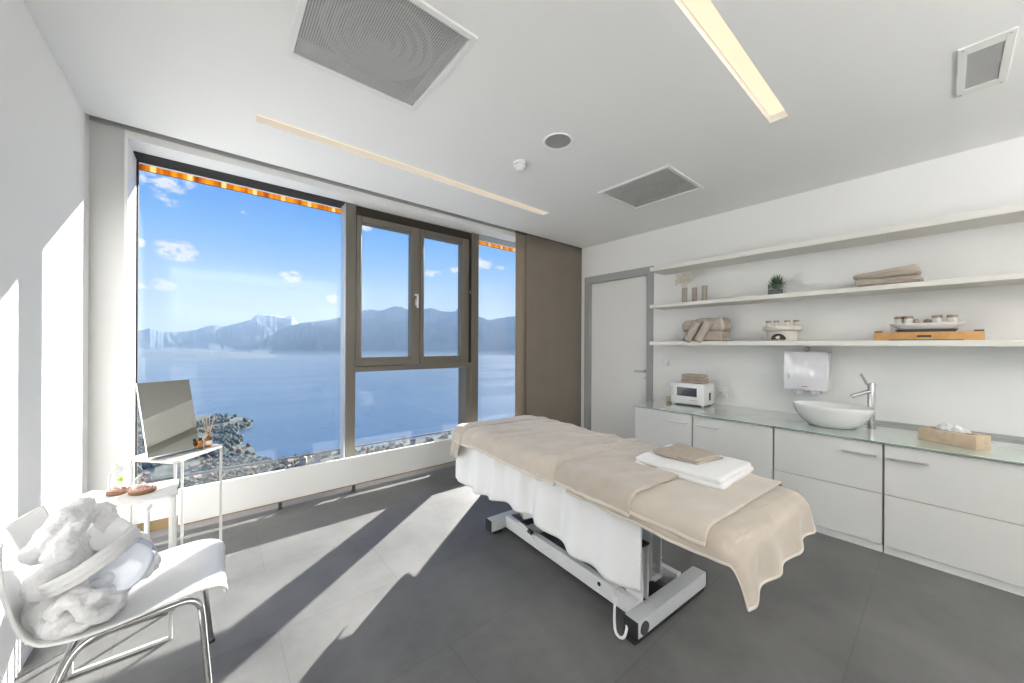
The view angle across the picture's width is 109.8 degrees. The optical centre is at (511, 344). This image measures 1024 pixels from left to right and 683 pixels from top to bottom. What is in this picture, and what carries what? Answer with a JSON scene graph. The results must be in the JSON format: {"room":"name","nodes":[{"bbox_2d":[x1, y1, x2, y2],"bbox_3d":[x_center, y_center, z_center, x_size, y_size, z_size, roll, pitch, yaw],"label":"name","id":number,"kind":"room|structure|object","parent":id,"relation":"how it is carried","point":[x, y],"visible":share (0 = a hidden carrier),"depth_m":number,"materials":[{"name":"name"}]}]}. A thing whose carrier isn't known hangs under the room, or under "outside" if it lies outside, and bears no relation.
{"room":"spa","nodes":[
{"label":"spa","id":0,"kind":"room"},
{"bbox_2d":[0,0,88,682],"bbox_3d":[-0.757,-0.154,-0.226,0.200,3.100,7.420,0,0,-40],"label":"wall","id":1,"kind":"structure","parent":0,"point":[44,126],"depth_m":1.67,"materials":[{"name":"white paint"}]},
{"bbox_2d":[87,120,124,512],"bbox_3d":[-2.847,-0.054,2.572,0.159,2.880,0.445,0,0,-40],"label":"wall","id":2,"kind":"structure","parent":0,"point":[106,142],"depth_m":2.40,"materials":[{"name":"grey paint"}]},
{"bbox_2d":[123,137,135,520],"bbox_3d":[-2.746,-0.012,2.587,0.016,2.796,0.360,0,0,-40],"label":"trim","id":3,"kind":"structure","parent":2,"relation":"attached to","point":[129,338],"depth_m":2.52,"materials":[{"name":"white paint"}]},
{"bbox_2d":[135,515,177,531],"bbox_3d":[-1.098,1.365,4.170,4.552,0.082,0.230,0,0,-40],"label":"trim","id":4,"kind":"structure","parent":2,"relation":"attached to","point":[163,523],"depth_m":2.71,"materials":[{"name":"brown wood"}]},
{"bbox_2d":[133,151,345,524],"bbox_3d":[-2.260,-0.044,3.153,1.455,2.726,0.180,0,0,-40],"label":"window","id":5,"kind":"structure","parent":2,"relation":"in","point":[160,510],"depth_m":2.77,"materials":[{"name":"grey"}]},
{"bbox_2d":[89,115,515,232],"bbox_3d":[-0.842,-1.514,3.886,4.912,0.121,0.085,0,0,-40],"label":"trim","id":6,"kind":"structure","parent":2,"relation":"attached to","point":[91,118],"depth_m":2.96,"materials":[{"name":"grey"}]},
{"bbox_2d":[525,233,581,426],"bbox_3d":[0.613,-0.044,5.077,1.120,2.855,0.024,0,0,-40],"label":"fabric panel","id":7,"kind":"object","parent":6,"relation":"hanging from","point":[553,268],"visible":0.89,"depth_m":5.04,"materials":[{"name":"brown fabric"}]},
{"bbox_2d":[125,130,515,248],"bbox_3d":[-0.950,-1.487,4.141,4.753,0.173,0.445,0,0,-40],"label":"trim","id":8,"kind":"structure","parent":2,"relation":"attached to","point":[141,143],"depth_m":3.16,"materials":[{"name":"white paint"}]},
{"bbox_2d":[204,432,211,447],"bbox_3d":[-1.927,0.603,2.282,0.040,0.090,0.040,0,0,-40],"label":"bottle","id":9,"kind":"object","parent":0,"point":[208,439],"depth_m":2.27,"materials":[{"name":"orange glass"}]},
{"bbox_2d":[449,415,535,458],"bbox_3d":[-0.101,0.783,3.115,0.890,0.278,0.395,0,0,-36],"label":"towel","id":10,"kind":"object","parent":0,"point":[461,428],"visible":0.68,"depth_m":2.94,"materials":[{"name":"beige fabric"}]},
{"bbox_2d":[13,465,1023,682],"bbox_3d":[1.329,1.467,1.253,5.312,0.120,7.020,0,0,-40],"label":"floor","id":11,"kind":"structure","parent":0,"point":[402,580],"depth_m":1.83,"materials":[{"name":"grey tile"}]},
{"bbox_2d":[0,506,227,682],"bbox_3d":[-1.472,0.999,1.369,0.605,0.788,0.471,0,0,-40],"label":"shell chair","id":12,"kind":"object","parent":11,"relation":"on","point":[185,570],"visible":0.69,"depth_m":1.33,"materials":[{"name":"white plastic"}]},
{"bbox_2d":[17,490,160,644],"bbox_3d":[-1.476,0.744,1.266,0.336,0.438,0.368,0,0,-40],"label":"bathrobe","id":13,"kind":"object","parent":12,"relation":"on","point":[61,602],"visible":0.8,"depth_m":1.16,"materials":[{"name":"white fabric"}]},
{"bbox_2d":[88,517,157,594],"bbox_3d":[-1.366,0.734,1.264,0.180,0.225,0.169,0,0,-40],"label":"slippers","id":14,"kind":"object","parent":13,"relation":"in","point":[130,567],"visible":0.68,"depth_m":1.26,"materials":[{"name":"white fabric"}]},
{"bbox_2d":[67,479,178,677],"bbox_3d":[-1.811,1.051,1.701,0.335,0.680,0.275,0,0,-40],"label":"side table","id":15,"kind":"object","parent":11,"relation":"on","point":[167,489],"visible":0.49,"depth_m":1.69,"materials":[{"name":"grey"}]},
{"bbox_2d":[105,464,130,496],"bbox_3d":[-1.880,0.641,1.720,0.083,0.138,0.083,0,0,-40],"label":"tray","id":16,"kind":"object","parent":15,"relation":"on","point":[116,490],"visible":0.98,"depth_m":1.71,"materials":[{"name":"brown wood"}]},
{"bbox_2d":[128,474,156,495],"bbox_3d":[-1.778,0.668,1.734,0.100,0.087,0.100,0,0,-40],"label":"tray","id":17,"kind":"object","parent":15,"relation":"on","point":[143,488],"visible":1,"depth_m":1.72,"materials":[{"name":"brown wood"}]},
{"bbox_2d":[138,501,155,537],"bbox_3d":[-2.472,1.210,2.437,0.084,0.355,0.084,0,0,-40],"label":"table leg","id":18,"kind":"object","parent":11,"relation":"on","point":[146,507],"visible":0.56,"depth_m":2.43,"materials":[{"name":"white plastic"}]},
{"bbox_2d":[129,443,222,544],"bbox_3d":[-2.026,1.019,2.189,0.414,0.742,0.494,0,0,-40],"label":"side table","id":19,"kind":"object","parent":11,"relation":"on","point":[174,459],"visible":0.29,"depth_m":2.18,"materials":[{"name":"grey metal"}]},
{"bbox_2d":[136,379,203,460],"bbox_3d":[-2.031,0.435,2.145,0.298,0.427,0.266,0,0,-40],"label":"mirror","id":20,"kind":"object","parent":19,"relation":"on","point":[168,421],"visible":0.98,"depth_m":2.13,"materials":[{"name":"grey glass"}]},
{"bbox_2d":[197,437,202,448],"bbox_3d":[-1.935,0.613,2.236,0.028,0.071,0.028,0,0,-40],"label":"bottle","id":21,"kind":"object","parent":19,"relation":"on","point":[200,442],"visible":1,"depth_m":2.23,"materials":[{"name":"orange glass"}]},
{"bbox_2d":[201,416,214,447],"bbox_3d":[-1.927,0.553,2.282,0.070,0.190,0.071,0,0,-40],"label":"reed diffuser","id":22,"kind":"object","parent":19,"relation":"on","point":[208,439],"visible":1,"depth_m":2.27,"materials":[{"name":"orange glass"}]},
{"bbox_2d":[178,438,455,524],"bbox_3d":[-0.734,1.229,4.046,4.430,0.335,0.065,0,0,-40],"label":"radiator","id":23,"kind":"object","parent":11,"relation":"on","point":[201,502],"visible":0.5,"depth_m":3.11,"materials":[{"name":"white metal"}]},
{"bbox_2d":[486,509,706,645],"bbox_3d":[0.463,1.056,2.362,0.702,0.692,1.985,0,0,-36],"label":"table","id":24,"kind":"object","parent":11,"relation":"on","point":[649,609],"visible":0.32,"depth_m":1.97,"materials":[{"name":"grey metal"}]},
{"bbox_2d":[454,416,640,485],"bbox_3d":[0.216,0.716,2.696,0.862,0.167,1.196,0,0,-36],"label":"folded blanket","id":25,"kind":"object","parent":24,"relation":"on","point":[522,446],"visible":0.91,"depth_m":2.44,"materials":[{"name":"beige fabric"}]},
{"bbox_2d":[456,445,641,592],"bbox_3d":[0.341,0.913,2.510,0.788,0.417,1.741,0,0,-36],"label":"sheet","id":26,"kind":"object","parent":24,"relation":"on","point":[589,534],"visible":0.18,"depth_m":1.95,"materials":[{"name":"white fabric"}]},
{"bbox_2d":[566,486,815,611],"bbox_3d":[0.877,0.806,1.800,0.854,0.230,0.860,0,0,-36],"label":"blanket","id":27,"kind":"object","parent":24,"relation":"on","point":[755,541],"visible":0.52,"depth_m":1.41,"materials":[{"name":"beige fabric"}]},
{"bbox_2d":[537,438,677,517],"bbox_3d":[0.667,0.708,2.082,0.852,0.116,0.618,0,0,-36],"label":"folded blanket","id":28,"kind":"object","parent":27,"relation":"on","point":[612,478],"visible":0.68,"depth_m":1.85,"materials":[{"name":"beige fabric"}]},
{"bbox_2d":[629,473,783,546],"bbox_3d":[0.898,0.723,1.771,0.832,0.105,0.492,0,0,-36],"label":"folded blanket","id":29,"kind":"object","parent":27,"relation":"on","point":[689,510],"visible":0.56,"depth_m":1.55,"materials":[{"name":"beige fabric"}]},
{"bbox_2d":[635,444,753,489],"bbox_3d":[0.989,0.656,1.974,0.426,0.068,0.468,0,0,-40],"label":"towel","id":30,"kind":"object","parent":29,"relation":"on","point":[720,474],"visible":0.6,"depth_m":1.84,"materials":[{"name":"white fabric"}]},
{"bbox_2d":[653,443,722,464],"bbox_3d":[0.989,0.615,2.032,0.283,0.037,0.300,0,0,-40],"label":"towel","id":31,"kind":"object","parent":30,"relation":"on","point":[679,451],"visible":1,"depth_m":1.98,"materials":[{"name":"beige fabric"}]},
{"bbox_2d":[635,407,692,446],"bbox_3d":[1.802,1.038,3.880,0.825,0.742,0.604,0,0,-40],"label":"base cabinet","id":32,"kind":"object","parent":11,"relation":"on","point":[659,428],"visible":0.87,"depth_m":3.63,"materials":[{"name":"grey"}]},
{"bbox_2d":[693,415,773,479],"bbox_3d":[2.200,1.040,3.400,0.825,0.742,0.639,0,0,-40],"label":"base cabinet","id":33,"kind":"object","parent":11,"relation":"on","point":[752,443],"visible":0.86,"depth_m":3.10,"materials":[{"name":"grey"}]},
{"bbox_2d":[774,427,883,551],"bbox_3d":[2.603,1.042,2.915,0.825,0.742,0.619,0,0,-40],"label":"base cabinet","id":34,"kind":"object","parent":11,"relation":"on","point":[841,480],"visible":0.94,"depth_m":2.62,"materials":[{"name":"grey"}]},
{"bbox_2d":[883,444,1023,595],"bbox_3d":[3.085,1.044,2.334,0.825,0.742,0.887,0,0,-40],"label":"base cabinet","id":35,"kind":"object","parent":11,"relation":"on","point":[958,515],"visible":0.98,"depth_m":2.19,"materials":[{"name":"grey"}]},
{"bbox_3d":[3.586,1.047,1.731,0.825,0.742,0.678,0,0,-40],"label":"base cabinet","id":36,"kind":"object","parent":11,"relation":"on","visible":0},
{"bbox_2d":[633,399,1023,464],"bbox_3d":[2.717,0.663,2.791,0.815,0.012,3.458,0,0,-40],"label":"countertop","id":37,"kind":"structure","parent":36,"relation":"on","point":[1003,450],"depth_m":2.77,"materials":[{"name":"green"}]},
{"bbox_2d":[671,381,713,406],"bbox_3d":[1.967,0.535,3.930,0.278,0.235,0.359,0,0,-40],"label":"towel warmer","id":38,"kind":"object","parent":37,"relation":"on","point":[702,395],"visible":0.98,"depth_m":3.83,"materials":[{"name":"white plastic"}]},
{"bbox_2d":[681,380,708,383],"bbox_3d":[1.982,0.403,3.902,0.177,0.034,0.240,0,0,-40],"label":"folded towel","id":39,"kind":"object","parent":38,"relation":"on","point":[682,381],"visible":0.88,"depth_m":3.83,"materials":[{"name":"beige fabric"}]},
{"bbox_2d":[681,377,707,380],"bbox_3d":[1.982,0.370,3.908,0.171,0.035,0.229,0,0,-40],"label":"folded towel","id":40,"kind":"object","parent":39,"relation":"on","point":[682,378],"visible":0.94,"depth_m":3.84,"materials":[{"name":"beige fabric"}]},
{"bbox_2d":[681,373,707,377],"bbox_3d":[1.985,0.338,3.913,0.176,0.035,0.225,0,0,-40],"label":"folded towel","id":41,"kind":"object","parent":40,"relation":"on","point":[687,374],"visible":1,"depth_m":3.87,"materials":[{"name":"beige fabric"}]},
{"bbox_2d":[793,401,874,429],"bbox_3d":[2.566,0.572,2.894,0.390,0.168,0.496,0,0,-40],"label":"basin","id":42,"kind":"object","parent":37,"relation":"in","point":[831,415],"visible":1,"depth_m":2.79,"materials":[{"name":"white ceramic"}]},
{"bbox_2d":[850,373,875,427],"bbox_3d":[2.785,0.444,2.857,0.156,0.427,0.141,0,0,-40],"label":"mixer tap","id":43,"kind":"object","parent":37,"relation":"on","point":[871,387],"visible":1,"depth_m":2.84,"materials":[{"name":"silver metal"}]},
{"bbox_2d":[918,422,990,449],"bbox_3d":[2.923,0.590,2.388,0.244,0.136,0.305,0,0,-40],"label":"tissue box","id":44,"kind":"object","parent":37,"relation":"on","point":[945,433],"visible":1,"depth_m":2.35,"materials":[{"name":"brown wood"}]},
{"bbox_2d":[23,0,1023,248],"bbox_3d":[1.153,-1.569,1.484,4.912,0.250,7.220,0,0,-40],"label":"ceiling","id":45,"kind":"structure","parent":0,"point":[865,88],"depth_m":2.12,"materials":[{"name":"white paint"}]},
{"bbox_2d":[285,0,477,111],"bbox_3d":[-0.643,-1.496,1.745,0.686,0.114,0.694,0,0,-40],"label":"ceiling vent","id":46,"kind":"object","parent":45,"relation":"attached to","point":[400,42],"visible":1,"depth_m":1.74,"materials":[{"name":"white metal"}]},
{"bbox_2d":[319,0,432,80],"bbox_3d":[-0.643,-1.469,1.745,0.512,0.028,0.512,0,0,-40],"label":"diffuser","id":47,"kind":"object","parent":46,"relation":"attached to","point":[371,59],"depth_m":1.73,"materials":[{"name":"grey metal"}]},
{"bbox_2d":[255,114,548,214],"bbox_3d":[-0.633,-1.483,3.158,2.640,0.060,0.108,0,0,-40],"label":"light strip","id":48,"kind":"object","parent":45,"relation":"attached to","point":[260,119],"visible":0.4,"depth_m":2.88,"materials":[{"name":"white paint"}]},
{"bbox_2d":[513,159,526,172],"bbox_3d":[0.062,-1.414,2.873,0.110,0.072,0.110,0,0,-40],"label":"smoke detector","id":49,"kind":"object","parent":45,"relation":"attached to","point":[519,165],"visible":1,"depth_m":2.84,"materials":[{"name":"white plastic"}]},
{"bbox_2d":[543,132,572,149],"bbox_3d":[0.327,-1.444,2.562,0.210,0.009,0.210,0,0,-40],"label":"loudspeaker","id":50,"kind":"object","parent":45,"relation":"attached to","point":[559,140],"visible":1,"depth_m":2.56,"materials":[{"name":"white paint"}]},
{"bbox_2d":[545,134,570,147],"bbox_3d":[0.327,-1.444,2.562,0.178,0.001,0.178,0,0,-40],"label":"grille","id":51,"kind":"object","parent":50,"relation":"attached to","point":[558,140],"depth_m":2.56,"materials":[{"name":"grey metal"}]},
{"bbox_2d":[598,164,702,209],"bbox_3d":[1.282,-1.487,3.354,0.644,0.114,0.694,0,0,-40],"label":"air vent","id":52,"kind":"object","parent":45,"relation":"attached to","point":[661,182],"visible":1,"depth_m":3.33,"materials":[{"name":"white metal"}]},
{"bbox_2d":[621,174,678,198],"bbox_3d":[1.282,-1.460,3.354,0.512,0.028,0.512,0,0,-40],"label":"diffuser","id":53,"kind":"object","parent":52,"relation":"attached to","point":[663,190],"depth_m":3.32,"materials":[{"name":"grey metal"}]},
{"bbox_2d":[673,0,788,122],"bbox_3d":[0.700,-1.476,1.466,2.638,0.060,0.106,0,0,-40],"label":"light strip","id":54,"kind":"object","parent":45,"relation":"attached to","point":[704,16],"visible":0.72,"depth_m":1.83,"materials":[{"name":"white paint"}]},
{"bbox_2d":[956,26,1018,97],"bbox_3d":[2.432,-1.432,1.858,0.525,0.011,0.172,0,0,-40],"label":"ceiling vent","id":55,"kind":"object","parent":45,"relation":"in","point":[983,64],"visible":1,"depth_m":1.83,"materials":[{"name":"white paint"}]},
{"bbox_3d":[-1.130,-1.686,4.501,11.200,0.240,0.340,0,0,-40],"label":"trim","id":56,"kind":"structure","parent":45,"relation":"attached to","visible":0},
{"bbox_2d":[139,164,515,251],"bbox_3d":[-1.201,-1.506,4.586,11.000,0.121,0.100,0,0,-40],"label":"awning","id":57,"kind":"object","parent":56,"relation":"attached to","point":[142,167],"visible":0.02,"depth_m":3.45,"materials":[{"name":"orange fabric"}]},
{"bbox_2d":[581,136,1023,436],"bbox_3d":[3.176,-0.134,3.040,0.200,3.100,7.420,0,0,-40],"label":"wall","id":58,"kind":"structure","parent":0,"point":[978,389],"depth_m":3.07,"materials":[{"name":"white paint"}]},
{"bbox_2d":[150,461,455,538],"bbox_3d":[-1.041,1.461,4.107,5.312,0.108,0.400,0,0,-40],"label":"trim","id":59,"kind":"structure","parent":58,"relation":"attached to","point":[153,534],"depth_m":3.19,"materials":[{"name":"grey metal"}]},
{"bbox_2d":[340,202,478,458],"bbox_3d":[-1.077,-0.038,4.102,1.590,2.726,0.233,0,0,-40],"label":"window","id":60,"kind":"structure","parent":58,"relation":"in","point":[353,217],"depth_m":4.00,"materials":[{"name":"brown metal"}]},
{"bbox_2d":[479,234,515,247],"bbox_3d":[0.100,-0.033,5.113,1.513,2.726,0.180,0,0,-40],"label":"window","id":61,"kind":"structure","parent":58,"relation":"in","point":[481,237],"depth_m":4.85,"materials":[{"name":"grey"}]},
{"bbox_2d":[515,230,525,415],"bbox_3d":[0.272,-0.046,4.843,0.595,2.855,0.024,0,0,-40],"label":"fabric panel","id":62,"kind":"object","parent":58,"relation":"hanging from","point":[520,266],"visible":0.43,"depth_m":4.71,"materials":[{"name":"beige fabric"}]},
{"bbox_2d":[584,266,653,438],"bbox_3d":[1.483,0.205,5.013,0.142,2.405,1.093,0,0,-40],"label":"door","id":63,"kind":"structure","parent":58,"relation":"in","point":[618,314],"depth_m":5.01,"materials":[{"name":"grey wood"}]},
{"bbox_2d":[662,359,668,365],"bbox_3d":[1.885,0.219,4.426,0.013,0.085,0.085,0,0,-40],"label":"light switch","id":64,"kind":"object","parent":58,"relation":"attached to","point":[665,362],"visible":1,"depth_m":4.42,"materials":[{"name":"white plastic"}]},
{"bbox_2d":[714,387,726,398],"bbox_3d":[2.261,0.548,3.935,0.059,0.163,0.143,0,0,-40],"label":"wall socket","id":65,"kind":"object","parent":58,"relation":"attached to","point":[721,391],"visible":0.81,"depth_m":3.92,"materials":[{"name":"white plastic"}]},
{"bbox_2d":[714,402,797,413],"bbox_3d":[2.462,0.646,3.729,0.012,0.018,1.688,0,0,-40],"label":"trim","id":66,"kind":"structure","parent":58,"relation":"attached to","point":[788,411],"depth_m":3.67,"materials":[{"name":"white paint"}]},
{"bbox_2d":[784,352,830,394],"bbox_3d":[2.714,0.261,3.311,0.163,0.389,0.315,0,0,-40],"label":"paper towel dispenser","id":67,"kind":"object","parent":58,"relation":"attached to","point":[804,372],"visible":1,"depth_m":3.25,"materials":[{"name":"white plastic"}]},
{"bbox_2d":[792,389,821,394],"bbox_3d":[2.688,0.432,3.287,0.040,0.047,0.220,0,0,-40],"label":"paper towel","id":68,"kind":"object","parent":67,"relation":"hanging from","point":[799,391],"depth_m":3.25,"materials":[{"name":"white paper"}]},
{"bbox_2d":[650,203,1023,274],"bbox_3d":[2.877,-0.874,2.986,0.335,0.048,3.525,0,0,-40],"label":"wall shelf","id":69,"kind":"object","parent":58,"relation":"attached to","point":[1013,213],"visible":1,"depth_m":2.91,"materials":[{"name":"white paint"}]},
{"bbox_2d":[650,272,1023,309],"bbox_3d":[2.874,-0.439,2.986,0.335,0.039,3.525,0,0,-40],"label":"wall shelf","id":70,"kind":"object","parent":58,"relation":"attached to","point":[1014,278],"visible":1,"depth_m":2.90,"materials":[{"name":"white paint"}]},
{"bbox_2d":[682,288,686,301],"bbox_3d":[1.953,-0.551,4.069,0.054,0.176,0.054,0,0,-40],"label":"vase","id":71,"kind":"object","parent":70,"relation":"on","point":[684,290],"visible":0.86,"depth_m":4.05,"materials":[{"name":"beige ceramic"}]},
{"bbox_2d":[675,272,691,287],"bbox_3d":[1.941,-0.716,4.079,0.122,0.226,0.199,0,0,-40],"label":"bunch","id":72,"kind":"object","parent":71,"relation":"in","point":[682,279],"visible":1,"depth_m":4.06,"materials":[{"name":"beige plant"}]},
{"bbox_2d":[692,287,696,300],"bbox_3d":[2.021,-0.546,3.987,0.054,0.166,0.054,0,0,-40],"label":"vase","id":73,"kind":"object","parent":70,"relation":"on","point":[694,290],"visible":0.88,"depth_m":3.96,"materials":[{"name":"beige ceramic"}]},
{"bbox_2d":[702,285,706,299],"bbox_3d":[2.089,-0.551,3.906,0.054,0.176,0.054,0,0,-40],"label":"vase","id":74,"kind":"object","parent":70,"relation":"on","point":[704,287],"visible":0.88,"depth_m":3.88,"materials":[{"name":"beige ceramic"}]},
{"bbox_2d":[768,274,785,294],"bbox_3d":[2.505,-0.566,3.404,0.154,0.211,0.154,0,0,-40],"label":"potted succulent","id":75,"kind":"object","parent":70,"relation":"on","point":[777,283],"visible":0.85,"depth_m":3.38,"materials":[{"name":"green plant"}]},
{"bbox_2d":[768,284,785,294],"bbox_3d":[2.505,-0.510,3.404,0.110,0.100,0.116,0,0,-40],"label":"glass pot","id":76,"kind":"object","parent":70,"relation":"on","point":[774,288],"depth_m":3.38,"materials":[{"name":"glass"}]},
{"bbox_2d":[855,275,923,286],"bbox_3d":[2.970,-0.491,2.841,0.253,0.075,0.370,0,0,-40],"label":"folded towel","id":77,"kind":"object","parent":70,"relation":"on","point":[908,278],"visible":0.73,"depth_m":2.76,"materials":[{"name":"beige fabric"}]},
{"bbox_2d":[853,264,921,280],"bbox_3d":[2.963,-0.557,2.849,0.253,0.084,0.368,0,0,-40],"label":"folded towel","id":78,"kind":"object","parent":77,"relation":"on","point":[914,269],"visible":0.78,"depth_m":2.75,"materials":[{"name":"beige fabric"}]},
{"bbox_2d":[650,325,1023,346],"bbox_3d":[2.873,-0.079,2.986,0.335,0.183,3.525,0,0,-40],"label":"wall shelf","id":79,"kind":"object","parent":58,"relation":"attached to","point":[968,343],"depth_m":3.06,"materials":[{"name":"white paint"}]},
{"bbox_2d":[683,320,701,342],"bbox_3d":[1.937,-0.141,3.864,0.092,0.251,0.199,0,0,-40],"label":"rolled towel","id":80,"kind":"object","parent":79,"relation":"on","point":[695,326],"visible":1,"depth_m":3.83,"materials":[{"name":"beige fabric"}]},
{"bbox_2d":[694,319,713,342],"bbox_3d":[2.007,-0.141,3.780,0.092,0.251,0.199,0,0,-40],"label":"rolled towel","id":81,"kind":"object","parent":79,"relation":"on","point":[705,327],"visible":1,"depth_m":3.75,"materials":[{"name":"beige fabric"}]},
{"bbox_2d":[683,331,730,340],"bbox_3d":[2.098,-0.087,3.893,0.249,0.113,0.421,0,0,-40],"label":"folded towel","id":82,"kind":"object","parent":79,"relation":"on","point":[711,335],"visible":0.55,"depth_m":3.73,"materials":[{"name":"beige fabric"}]},
{"bbox_2d":[682,317,730,331],"bbox_3d":[2.099,-0.208,3.892,0.255,0.155,0.436,0,0,-40],"label":"folded towel","id":83,"kind":"object","parent":82,"relation":"on","point":[720,324],"visible":0.71,"depth_m":3.73,"materials":[{"name":"beige fabric"}]},
{"bbox_2d":[874,329,984,340],"bbox_3d":[3.091,-0.066,2.690,0.228,0.072,0.526,0,0,-40],"label":"tray","id":84,"kind":"object","parent":79,"relation":"on","point":[976,334],"visible":0.96,"depth_m":2.60,"materials":[{"name":"brown wood"}]},
{"bbox_2d":[890,322,964,331],"bbox_3d":[3.078,-0.125,2.681,0.176,0.066,0.370,0,0,-40],"label":"oval dish","id":85,"kind":"object","parent":84,"relation":"on","point":[935,326],"visible":0.93,"depth_m":2.62,"materials":[{"name":"white ceramic"}]},
{"bbox_2d":[894,317,902,323],"bbox_3d":[2.978,-0.178,2.771,0.052,0.071,0.051,0,0,-40],"label":"cup","id":86,"kind":"object","parent":85,"relation":"on","point":[897,320],"visible":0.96,"depth_m":2.76,"materials":[{"name":"white ceramic"}]},
{"bbox_2d":[903,316,912,322],"bbox_3d":[2.994,-0.177,2.719,0.052,0.071,0.051,0,0,-40],"label":"cup","id":87,"kind":"object","parent":85,"relation":"on","point":[907,319],"visible":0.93,"depth_m":2.70,"materials":[{"name":"white ceramic"}]},
{"bbox_2d":[932,315,942,322],"bbox_3d":[3.091,-0.177,2.618,0.052,0.071,0.051,0,0,-40],"label":"cup","id":88,"kind":"object","parent":85,"relation":"on","point":[935,318],"visible":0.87,"depth_m":2.60,"materials":[{"name":"white ceramic"}]},
{"bbox_2d":[947,315,957,321],"bbox_3d":[3.151,-0.177,2.577,0.052,0.071,0.051,0,0,-40],"label":"cup","id":89,"kind":"object","parent":85,"relation":"on","point":[950,318],"visible":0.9,"depth_m":2.56,"materials":[{"name":"white ceramic"}]},
{"bbox_2d":[875,420,1023,440],"bbox_3d":[3.567,0.648,2.399,0.012,0.025,1.770,0,0,-40],"label":"trim","id":90,"kind":"structure","parent":58,"relation":"attached to","point":[876,421],"depth_m":2.63,"materials":[{"name":"grey"}]},
{"bbox_3d":[-0.762,1.671,4.821,8.200,0.150,0.340,0,0,-40],"label":"trim","id":91,"kind":"structure","parent":0,"visible":0},
{"bbox_2d":[138,429,453,483],"bbox_3d":[-0.863,1.385,4.944,7.400,0.421,0.030,0,0,-40],"label":"glass balustrade","id":92,"kind":"object","parent":91,"relation":"on","point":[391,440],"visible":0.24,"depth_m":3.67,"materials":[{"name":"glass"}]},
{"label":"outside","id":93,"kind":"structure","parent":0,"visible":0},
{"bbox_2d":[138,353,514,458],"bbox_3d":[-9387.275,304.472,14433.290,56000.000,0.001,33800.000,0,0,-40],"label":"lake","id":94,"kind":"structure","parent":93,"point":[292,401],"depth_m":2428.44,"materials":[{"name":"blue liquid"}]},
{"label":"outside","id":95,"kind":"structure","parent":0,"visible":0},
{"bbox_2d":[138,350,277,357],"bbox_3d":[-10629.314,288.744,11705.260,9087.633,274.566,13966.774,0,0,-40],"label":"low shoreland","id":96,"kind":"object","parent":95,"point":[183,353],"visible":0.44,"depth_m":8883.94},
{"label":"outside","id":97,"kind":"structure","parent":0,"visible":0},
{"bbox_2d":[138,415,452,481],"bbox_3d":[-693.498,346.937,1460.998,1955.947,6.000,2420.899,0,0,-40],"label":"land","id":98,"kind":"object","parent":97,"point":[161,471],"visible":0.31,"depth_m":1107.89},
{"bbox_2d":[143,471,150,476],"bbox_3d":[-947.614,336.537,933.972,13.269,12.259,12.249,0,0,12],"label":"house","id":99,"kind":"structure","parent":98,"relation":"on","point":[148,472],"depth_m":930.89,"materials":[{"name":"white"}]},
{"bbox_2d":[188,463,198,469],"bbox_3d":[-881.827,336.530,996.473,18.995,12.931,19.083,0,0,29],"label":"house","id":100,"kind":"structure","parent":98,"relation":"on","point":[195,465],"depth_m":992.14,"materials":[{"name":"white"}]},
{"bbox_2d":[190,474,201,478],"bbox_3d":[-801.461,337.225,913.667,14.785,12.343,18.028,0,0,5],"label":"house","id":101,"kind":"structure","parent":98,"relation":"on","point":[199,475],"depth_m":909.55,"materials":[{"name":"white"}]},
{"bbox_2d":[138,414,259,491],"bbox_3d":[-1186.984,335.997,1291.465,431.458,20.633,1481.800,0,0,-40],"label":"autumn trees","id":102,"kind":"object","parent":98,"relation":"on","point":[208,458],"visible":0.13,"depth_m":1091.25,"materials":[{"name":"brown plant"}]},
{"bbox_2d":[138,411,262,494],"bbox_3d":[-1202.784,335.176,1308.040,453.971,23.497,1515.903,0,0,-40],"label":"trees","id":103,"kind":"object","parent":98,"relation":"on","point":[231,435],"visible":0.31,"depth_m":1083.28,"materials":[{"name":"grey plant"}]},
{"bbox_2d":[260,468,271,471],"bbox_3d":[-658.218,337.287,963.830,20.644,13.653,22.908,0,0,-8],"label":"house","id":104,"kind":"structure","parent":98,"relation":"on","point":[262,469],"depth_m":958.57,"materials":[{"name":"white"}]},
{"bbox_2d":[285,458,293,464],"bbox_3d":[-630.000,334.031,1020.310,13.146,20.447,18.936,0,0,10],"label":"house","id":105,"kind":"structure","parent":98,"relation":"on","point":[288,461],"depth_m":1014.92,"materials":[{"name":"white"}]},
{"bbox_2d":[299,457,305,465],"bbox_3d":[-601.171,334.602,1033.989,18.532,19.594,14.471,0,0,41],"label":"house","id":106,"kind":"structure","parent":98,"relation":"on","point":[302,461],"depth_m":1028.89,"materials":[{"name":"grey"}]},
{"bbox_2d":[312,454,320,462],"bbox_3d":[-572.479,333.131,1054.587,18.052,22.822,19.264,0,0,44],"label":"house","id":107,"kind":"structure","parent":98,"relation":"on","point":[316,458],"depth_m":1049.44,"materials":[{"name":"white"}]},
{"bbox_2d":[259,431,451,473],"bbox_3d":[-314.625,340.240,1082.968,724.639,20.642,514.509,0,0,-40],"label":"trees","id":108,"kind":"object","parent":98,"relation":"on","point":[275,464],"visible":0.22,"depth_m":1089.52,"materials":[{"name":"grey plant"}]},
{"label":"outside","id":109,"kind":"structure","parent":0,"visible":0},
{"bbox_2d":[138,315,303,351],"bbox_3d":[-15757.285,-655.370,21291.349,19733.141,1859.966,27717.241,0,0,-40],"label":"mountain range","id":110,"kind":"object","parent":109,"point":[242,336],"visible":0.34,"depth_m":8883.94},
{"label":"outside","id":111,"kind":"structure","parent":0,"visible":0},
{"bbox_2d":[245,306,514,354],"bbox_3d":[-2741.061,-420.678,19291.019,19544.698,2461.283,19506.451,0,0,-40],"label":"forested mountain","id":112,"kind":"structure","parent":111,"point":[383,331],"depth_m":8883.94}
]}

